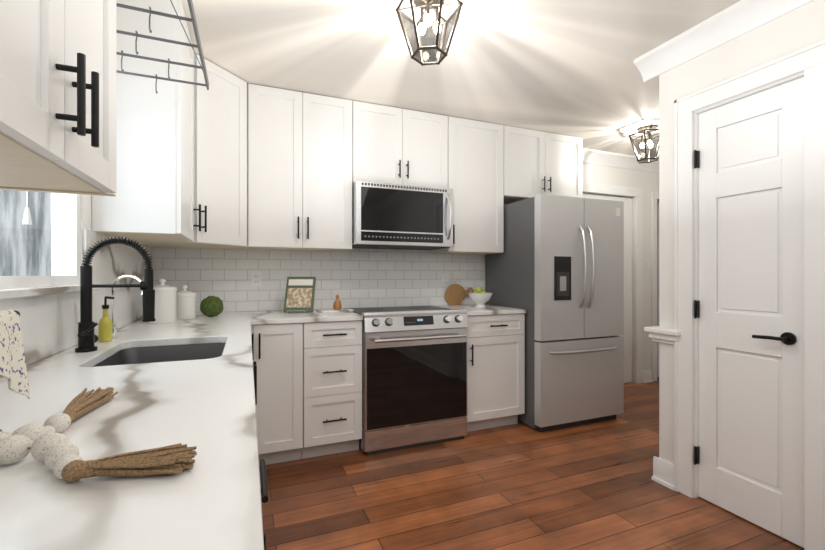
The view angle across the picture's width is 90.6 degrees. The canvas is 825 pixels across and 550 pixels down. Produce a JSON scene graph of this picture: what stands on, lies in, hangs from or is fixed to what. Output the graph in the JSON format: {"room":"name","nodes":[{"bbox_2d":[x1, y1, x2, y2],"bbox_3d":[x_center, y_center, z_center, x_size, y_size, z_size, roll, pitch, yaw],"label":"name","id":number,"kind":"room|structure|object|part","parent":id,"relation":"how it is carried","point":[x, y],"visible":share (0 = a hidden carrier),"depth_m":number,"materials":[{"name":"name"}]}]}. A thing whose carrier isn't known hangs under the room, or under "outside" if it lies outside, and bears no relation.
{"room":"kitchen","nodes":[
{"label":"kitchen","id":0,"kind":"room"},
{"bbox_2d":[0,193,141,376],"bbox_3d":[-0.932,-0.040,0.545,0.100,2.440,4.910,0,0,-22],"label":"wall","id":1,"kind":"structure","parent":0,"point":[85,211],"depth_m":1.60,"materials":[{"name":"white paint"}]},
{"bbox_2d":[0,190,79,288],"bbox_3d":[-1.190,-0.416,1.245,0.037,0.908,0.800,0,0,-22],"label":"window","id":2,"kind":"structure","parent":1,"relation":"in","point":[72,267],"depth_m":1.52,"materials":[{"name":"glass"}]},
{"bbox_2d":[22,191,31,224],"bbox_3d":[-1.137,-0.509,1.196,0.021,0.718,0.052,0,0,-22],"label":"blind cord","id":3,"kind":"object","parent":2,"relation":"hanging from","point":[27,220],"visible":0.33,"depth_m":1.21,"materials":[{"name":"white paint"}]},
{"bbox_2d":[0,284,98,298],"bbox_3d":[-1.188,0.049,1.246,0.150,0.022,0.840,0,0,-22],"label":"window sill","id":4,"kind":"structure","parent":1,"relation":"attached to","point":[21,292],"depth_m":1.18,"materials":[{"name":"stone"}]},
{"bbox_2d":[0,0,115,196],"bbox_3d":[-0.709,-0.719,0.620,0.366,1.076,0.580,0,0,-22],"label":"upper cabinet","id":5,"kind":"object","parent":1,"relation":"attached to","point":[57,94],"depth_m":0.67,"materials":[{"name":"white paint"}]},
{"bbox_3d":[-0.832,-0.183,0.873,0.325,0.004,0.018,0,0,-22],"label":"upper cabinet edge","id":6,"kind":"part","parent":5,"relation":"part of","materials":[{"name":"beige wood"}]},
{"bbox_2d":[0,229,151,365],"bbox_3d":[-0.886,0.040,0.585,0.010,0.448,4.648,0,0,-22],"label":"backsplash","id":7,"kind":"structure","parent":1,"relation":"attached to","point":[48,325],"depth_m":1.56,"materials":[{"name":"stone"}]},
{"bbox_2d":[92,0,200,241],"bbox_3d":[-1.274,-0.721,2.019,0.366,1.072,0.498,0,0,-22],"label":"upper cabinet","id":8,"kind":"object","parent":1,"relation":"attached to","point":[153,200],"visible":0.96,"depth_m":1.80,"materials":[{"name":"white paint"}]},
{"bbox_2d":[192,163,658,382],"bbox_3d":[0.578,-0.040,3.749,5.100,2.440,0.100,0,0,-22],"label":"wall","id":9,"kind":"structure","parent":0,"point":[647,182],"depth_m":4.48,"materials":[{"name":"white paint"}]},
{"bbox_2d":[133,54,247,249],"bbox_3d":[-1.369,-0.721,2.578,0.608,1.072,0.610,0,0,-22],"label":"upper cabinet","id":10,"kind":"object","parent":9,"relation":"attached to","point":[221,150],"visible":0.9,"depth_m":2.48,"materials":[{"name":"white paint"}]},
{"bbox_2d":[248,84,351,251],"bbox_3d":[-0.808,-0.721,2.936,0.697,1.072,0.366,0,0,-22],"label":"upper cabinet","id":11,"kind":"object","parent":9,"relation":"attached to","point":[299,171],"visible":1,"depth_m":2.79,"materials":[{"name":"white paint"}]},
{"bbox_2d":[152,248,483,312],"bbox_3d":[-0.554,0.053,3.231,2.587,0.533,0.009,0,0,-22],"label":"tile backsplash","id":12,"kind":"structure","parent":9,"relation":"attached to","point":[358,278],"depth_m":3.17,"materials":[{"name":"white tile"}]},
{"bbox_2d":[251,271,261,286],"bbox_3d":[-1.141,0.030,2.984,0.070,0.114,0.009,0,0,-22],"label":"electrical outlet","id":13,"kind":"object","parent":12,"relation":"attached to","point":[256,278],"visible":1,"depth_m":2.98,"materials":[{"name":"white paint"}]},
{"bbox_2d":[442,274,448,286],"bbox_3d":[0.287,0.050,3.561,0.070,0.114,0.009,0,0,-22],"label":"electrical outlet","id":14,"kind":"object","parent":12,"relation":"attached to","point":[445,280],"visible":1,"depth_m":3.56,"materials":[{"name":"white paint"}]},
{"bbox_2d":[352,101,452,249],"bbox_3d":[-0.109,-0.735,3.162,0.765,1.044,0.472,0,0,-22],"label":"upper cabinet","id":15,"kind":"object","parent":9,"relation":"attached to","point":[402,196],"visible":1,"depth_m":3.03,"materials":[{"name":"white paint"}]},
{"bbox_2d":[431,116,503,254],"bbox_3d":[0.469,-0.721,3.452,0.520,1.072,0.366,0,0,-22],"label":"upper cabinet","id":16,"kind":"object","parent":9,"relation":"attached to","point":[476,166],"visible":0.79,"depth_m":3.33,"materials":[{"name":"white paint"}]},
{"bbox_2d":[504,125,582,203],"bbox_3d":[1.110,-0.961,3.711,0.858,0.592,0.366,0,0,-22],"label":"upper cabinet","id":17,"kind":"object","parent":9,"relation":"attached to","point":[539,162],"visible":0.79,"depth_m":3.56,"materials":[{"name":"white paint"}]},
{"bbox_2d":[583,193,631,382],"bbox_3d":[2.049,0.164,4.338,0.758,2.016,0.041,0,0,-22],"label":"hall door","id":18,"kind":"structure","parent":9,"relation":"in","point":[627,335],"depth_m":4.44,"materials":[{"name":"white paint"}]},
{"bbox_2d":[583,183,658,383],"bbox_3d":[2.250,0.119,4.362,1.340,2.119,0.018,0,0,-22],"label":"door frame","id":19,"kind":"structure","parent":9,"relation":"attached to","point":[636,193],"depth_m":4.44,"materials":[{"name":"white paint"}]},
{"bbox_2d":[583,148,658,172],"bbox_3d":[2.124,-1.202,4.271,1.438,0.115,0.092,0,0,-22],"label":"crown molding","id":20,"kind":"structure","parent":9,"relation":"attached to","point":[590,156],"depth_m":4.27,"materials":[{"name":"white paint"}]},
{"bbox_2d":[182,0,740,158],"bbox_3d":[1.432,-1.280,1.501,5.200,0.040,4.910,0,0,-22],"label":"ceiling","id":21,"kind":"structure","parent":0,"point":[566,67],"depth_m":2.34,"materials":[{"name":"paint"}]},
{"bbox_2d":[116,0,208,93],"bbox_3d":[-0.923,-1.005,1.311,0.418,0.506,0.838,0,0,-22],"label":"pot rack","id":22,"kind":"object","parent":21,"relation":"hanging from","point":[192,19],"visible":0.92,"depth_m":1.45,"materials":[{"name":"grey metal"}]},
{"bbox_2d":[396,0,462,65],"bbox_3d":[0.074,-1.117,1.831,0.268,0.283,0.307,0,0,-22],"label":"lantern","id":23,"kind":"object","parent":21,"relation":"attached to","point":[428,35],"visible":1,"depth_m":1.77,"materials":[{"name":"brown metal"}]},
{"bbox_2d":[628,125,658,163],"bbox_3d":[2.016,-1.117,3.500,0.268,0.283,0.307,0,0,-22],"label":"lantern","id":24,"kind":"object","parent":21,"relation":"attached to","point":[646,150],"visible":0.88,"depth_m":3.43,"materials":[{"name":"brown metal"}]},
{"bbox_2d":[260,377,803,549],"bbox_3d":[1.432,1.200,1.501,5.200,0.040,4.910,0,0,-22],"label":"floor","id":25,"kind":"structure","parent":0,"point":[520,485],"depth_m":2.15,"materials":[{"name":"brown wood"}]},
{"bbox_2d":[251,334,253,359],"bbox_3d":[-1.157,0.738,2.097,0.641,0.883,0.440,0,0,-22],"label":"base cabinet","id":26,"kind":"object","parent":25,"relation":"on","point":[252,338],"visible":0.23,"depth_m":2.38,"materials":[{"name":"white paint"}]},
{"bbox_2d":[176,312,235,320],"bbox_3d":[-1.328,0.280,2.574,0.360,0.030,0.628,0,0,-22],"label":"countertop","id":27,"kind":"structure","parent":26,"relation":"on","point":[224,314],"depth_m":2.67,"materials":[{"name":"stone"}]},
{"bbox_2d":[253,361,256,404],"bbox_3d":[-0.906,0.738,1.474,0.641,0.883,0.900,0,0,-22],"label":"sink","id":28,"kind":"object","parent":25,"relation":"on","point":[255,372],"visible":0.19,"depth_m":1.55,"materials":[{"name":"white paint"}]},
{"bbox_2d":[259,459,268,549],"bbox_3d":[-0.568,0.738,0.638,0.641,0.883,0.900,0,0,-22],"label":"base cabinet","id":29,"kind":"object","parent":25,"relation":"on","point":[263,484],"visible":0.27,"depth_m":0.75,"materials":[{"name":"white paint"}]},
{"bbox_2d":[0,312,263,549],"bbox_3d":[-0.589,0.280,0.705,0.630,0.030,4.648,0,0,-22],"label":"countertop","id":30,"kind":"structure","parent":29,"relation":"on","point":[210,499],"depth_m":0.64,"materials":[{"name":"stone"}]},
{"bbox_2d":[94,334,98,342],"bbox_3d":[-1.229,0.180,1.555,0.055,0.164,0.040,0,0,-22],"label":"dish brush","id":31,"kind":"object","parent":30,"relation":"on","point":[96,338],"visible":0.27,"depth_m":1.55,"materials":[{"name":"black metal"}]},
{"bbox_2d":[0,387,196,481],"bbox_3d":[-0.537,0.245,0.683,0.351,0.038,0.472,0,0,-22],"label":"bead garland","id":32,"kind":"object","parent":30,"relation":"on","point":[52,447],"visible":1,"depth_m":0.56,"materials":[{"name":"fabric"}]},
{"bbox_2d":[98,296,113,341],"bbox_3d":[-1.219,0.174,1.627,0.055,0.180,0.046,0,0,-22],"label":"soap bottle","id":33,"kind":"object","parent":30,"relation":"on","point":[105,329],"visible":1,"depth_m":1.61,"materials":[{"name":"yellow"}]},
{"bbox_2d":[75,236,154,351],"bbox_3d":[-1.045,0.063,1.431,0.238,0.402,0.111,0,0,-22],"label":"spring faucet","id":34,"kind":"object","parent":30,"relation":"on","point":[86,326],"visible":1,"depth_m":1.42,"materials":[{"name":"black metal"}]},
{"bbox_2d":[110,275,141,336],"bbox_3d":[-1.223,0.131,1.749,0.146,0.266,0.036,0,0,-10],"label":"faucet","id":35,"kind":"object","parent":30,"relation":"on","point":[115,281],"visible":0.79,"depth_m":1.74,"materials":[{"name":"silver metal"}]},
{"bbox_2d":[93,343,225,366],"bbox_3d":[-0.887,0.405,1.475,0.440,0.219,0.580,0,0,-22],"label":"undermount sink","id":36,"kind":"object","parent":30,"relation":"in","point":[140,355],"visible":0.02,"depth_m":1.70,"materials":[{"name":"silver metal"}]},
{"bbox_2d":[148,279,176,322],"bbox_3d":[-1.405,0.142,2.290,0.147,0.244,0.147,0,0,-22],"label":"canister","id":37,"kind":"object","parent":30,"relation":"on","point":[165,303],"visible":0.81,"depth_m":2.24,"materials":[{"name":"white ceramic"}]},
{"bbox_2d":[177,285,195,319],"bbox_3d":[-1.382,0.162,2.472,0.130,0.204,0.130,0,0,-22],"label":"canister","id":38,"kind":"object","parent":30,"relation":"on","point":[186,304],"visible":0.94,"depth_m":2.43,"materials":[{"name":"white ceramic"}]},
{"bbox_2d":[200,296,222,316],"bbox_3d":[-1.270,0.199,2.583,0.135,0.136,0.140,0,0,-22],"label":"decor","id":39,"kind":"object","parent":30,"relation":"on","point":[211,306],"visible":1,"depth_m":2.54,"materials":[{"name":"green plant"}]},
{"bbox_2d":[253,323,302,464],"bbox_3d":[-0.918,0.738,2.741,0.290,0.883,0.646,0,0,-22],"label":"base cabinet","id":40,"kind":"object","parent":25,"relation":"on","point":[278,353],"visible":0.94,"depth_m":2.49,"materials":[{"name":"white paint"}]},
{"bbox_2d":[301,320,361,458],"bbox_3d":[-0.608,0.738,2.866,0.376,0.883,0.646,0,0,-22],"label":"base cabinet","id":41,"kind":"object","parent":25,"relation":"on","point":[332,387],"visible":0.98,"depth_m":2.61,"materials":[{"name":"white paint"}]},
{"bbox_2d":[248,309,362,324],"bbox_3d":[-0.743,0.280,2.817,0.666,0.030,0.616,0,0,-22],"label":"countertop","id":42,"kind":"structure","parent":41,"relation":"on","point":[265,317],"depth_m":2.61,"materials":[{"name":"stone"}]},
{"bbox_2d":[317,308,353,312],"bbox_3d":[-0.562,0.258,2.966,0.240,0.012,0.150,0,0,-32],"label":"serving board","id":43,"kind":"object","parent":42,"relation":"on","point":[333,310],"visible":0.98,"depth_m":2.92,"materials":[{"name":"stone"}]},
{"bbox_2d":[333,294,341,309],"bbox_3d":[-0.551,0.197,2.991,0.062,0.109,0.062,0,0,-22],"label":"grinder","id":44,"kind":"object","parent":43,"relation":"on","point":[337,305],"visible":1,"depth_m":2.97,"materials":[{"name":"orange wood"}]},
{"bbox_2d":[348,306,468,454],"bbox_3d":[-0.061,0.714,3.046,0.761,0.932,0.696,0,0,-22],"label":"range","id":45,"kind":"object","parent":25,"relation":"on","point":[414,376],"visible":1,"depth_m":2.77,"materials":[{"name":"silver metal"}]},
{"bbox_2d":[465,313,524,431],"bbox_3d":[0.523,0.738,3.323,0.517,0.883,0.646,0,0,-22],"label":"base cabinet","id":46,"kind":"object","parent":25,"relation":"on","point":[495,370],"visible":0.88,"depth_m":3.07,"materials":[{"name":"white paint"}]},
{"bbox_2d":[436,304,525,315],"bbox_3d":[0.520,0.280,3.329,0.517,0.030,0.613,0,0,-22],"label":"countertop","id":47,"kind":"structure","parent":46,"relation":"on","point":[472,310],"depth_m":3.13,"materials":[{"name":"stone"}]},
{"bbox_2d":[445,284,473,304],"bbox_3d":[0.413,0.172,3.580,0.277,0.190,0.051,0,0,-22],"label":"round cutting board","id":48,"kind":"object","parent":47,"relation":"on","point":[455,294],"visible":0.88,"depth_m":3.56,"materials":[{"name":"brown wood"}]},
{"bbox_2d":[468,293,492,306],"bbox_3d":[0.560,0.206,3.365,0.200,0.115,0.200,0,0,-22],"label":"bowl","id":49,"kind":"object","parent":47,"relation":"on","point":[480,300],"visible":0.92,"depth_m":3.31,"materials":[{"name":"white ceramic"}]},
{"bbox_2d":[474,286,486,293],"bbox_3d":[0.562,0.142,3.360,0.140,0.116,0.142,0,0,-22],"label":"apples","id":50,"kind":"object","parent":49,"relation":"in","point":[478,290],"visible":0.5,"depth_m":3.36,"materials":[{"name":"food"}]},
{"bbox_2d":[485,194,623,431],"bbox_3d":[1.202,0.291,3.486,0.836,1.778,0.826,0,0,-22],"label":"refrigerator","id":51,"kind":"object","parent":25,"relation":"on","point":[555,269],"visible":0.96,"depth_m":3.15,"materials":[{"name":"grey metal"}]},
{"bbox_2d":[659,68,675,463],"bbox_3d":[2.455,-0.040,2.707,2.200,2.440,0.100,0,0,-22],"label":"wall","id":52,"kind":"structure","parent":0,"point":[667,89],"depth_m":2.30,"materials":[{"name":"white paint"}]},
{"bbox_2d":[651,456,673,484],"bbox_3d":[2.422,1.115,2.752,2.228,0.130,0.048,0,0,-22],"label":"baseboard","id":53,"kind":"structure","parent":52,"relation":"attached to","point":[663,472],"depth_m":2.31,"materials":[{"name":"white paint"}]},
{"bbox_2d":[644,326,680,344],"bbox_3d":[1.686,0.344,2.407,0.650,0.083,0.200,0,0,-22],"label":"trim","id":54,"kind":"structure","parent":52,"relation":"attached to","point":[662,335],"depth_m":2.28,"materials":[{"name":"white paint"}]},
{"bbox_2d":[676,0,824,497],"bbox_3d":[2.069,-0.040,0.858,0.100,2.440,3.040,0,0,-22],"label":"wall","id":55,"kind":"structure","parent":0,"point":[799,28],"depth_m":1.91,"materials":[{"name":"white paint"}]},
{"bbox_2d":[634,0,813,81],"bbox_3d":[1.944,-1.202,0.911,0.092,0.115,3.232,0,0,-22],"label":"crown molding","id":56,"kind":"structure","parent":55,"relation":"attached to","point":[735,20],"depth_m":2.02,"materials":[{"name":"white paint"}]},
{"bbox_2d":[694,77,803,547],"bbox_3d":[1.587,0.160,1.948,0.093,2.024,0.455,0,0,-22],"label":"pantry door","id":57,"kind":"structure","parent":55,"relation":"in","point":[749,311],"depth_m":1.93,"materials":[{"name":"white paint"}]},
{"bbox_2d":[674,39,824,549],"bbox_3d":[1.610,0.113,1.956,0.125,2.133,0.648,0,0,-22],"label":"door frame","id":58,"kind":"structure","parent":55,"relation":"attached to","point":[809,60],"depth_m":1.78,"materials":[{"name":"white paint"}]},
{"label":"outside","id":59,"kind":"structure","parent":0,"visible":0},
{"bbox_2d":[0,190,50,275],"bbox_3d":[-2.257,-0.570,2.863,0.020,2.900,6.000,0,0,-22],"label":"window","id":60,"kind":"structure","parent":59,"point":[46,219],"depth_m":1.99,"materials":[{"name":"clear glass"}]},
{"bbox_3d":[-0.786,0.177,2.856,0.192,0.170,0.238,0,0,-22],"label":"cookbook stand","id":61,"kind":"object","parent":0,"visible":0},
{"bbox_2d":[283,277,315,311],"bbox_3d":[-0.786,0.135,2.851,0.200,0.246,0.106,0,0,0],"label":"cookbook","id":62,"kind":"object","parent":61,"relation":"on","point":[299,294],"visible":1,"depth_m":2.84,"materials":[{"name":"green paper"}]},
{"bbox_3d":[-0.719,0.165,0.685,0.090,0.197,0.208,0,0,-22],"label":"towel stand","id":63,"kind":"object","parent":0,"visible":0},
{"bbox_2d":[0,309,29,398],"bbox_3d":[-0.726,0.150,0.702,0.057,0.170,0.136,0,0,-22],"label":"dish towel","id":64,"kind":"object","parent":63,"relation":"hanging from","point":[13,369],"visible":1,"depth_m":0.74,"materials":[{"name":"fabric"}]}
]}

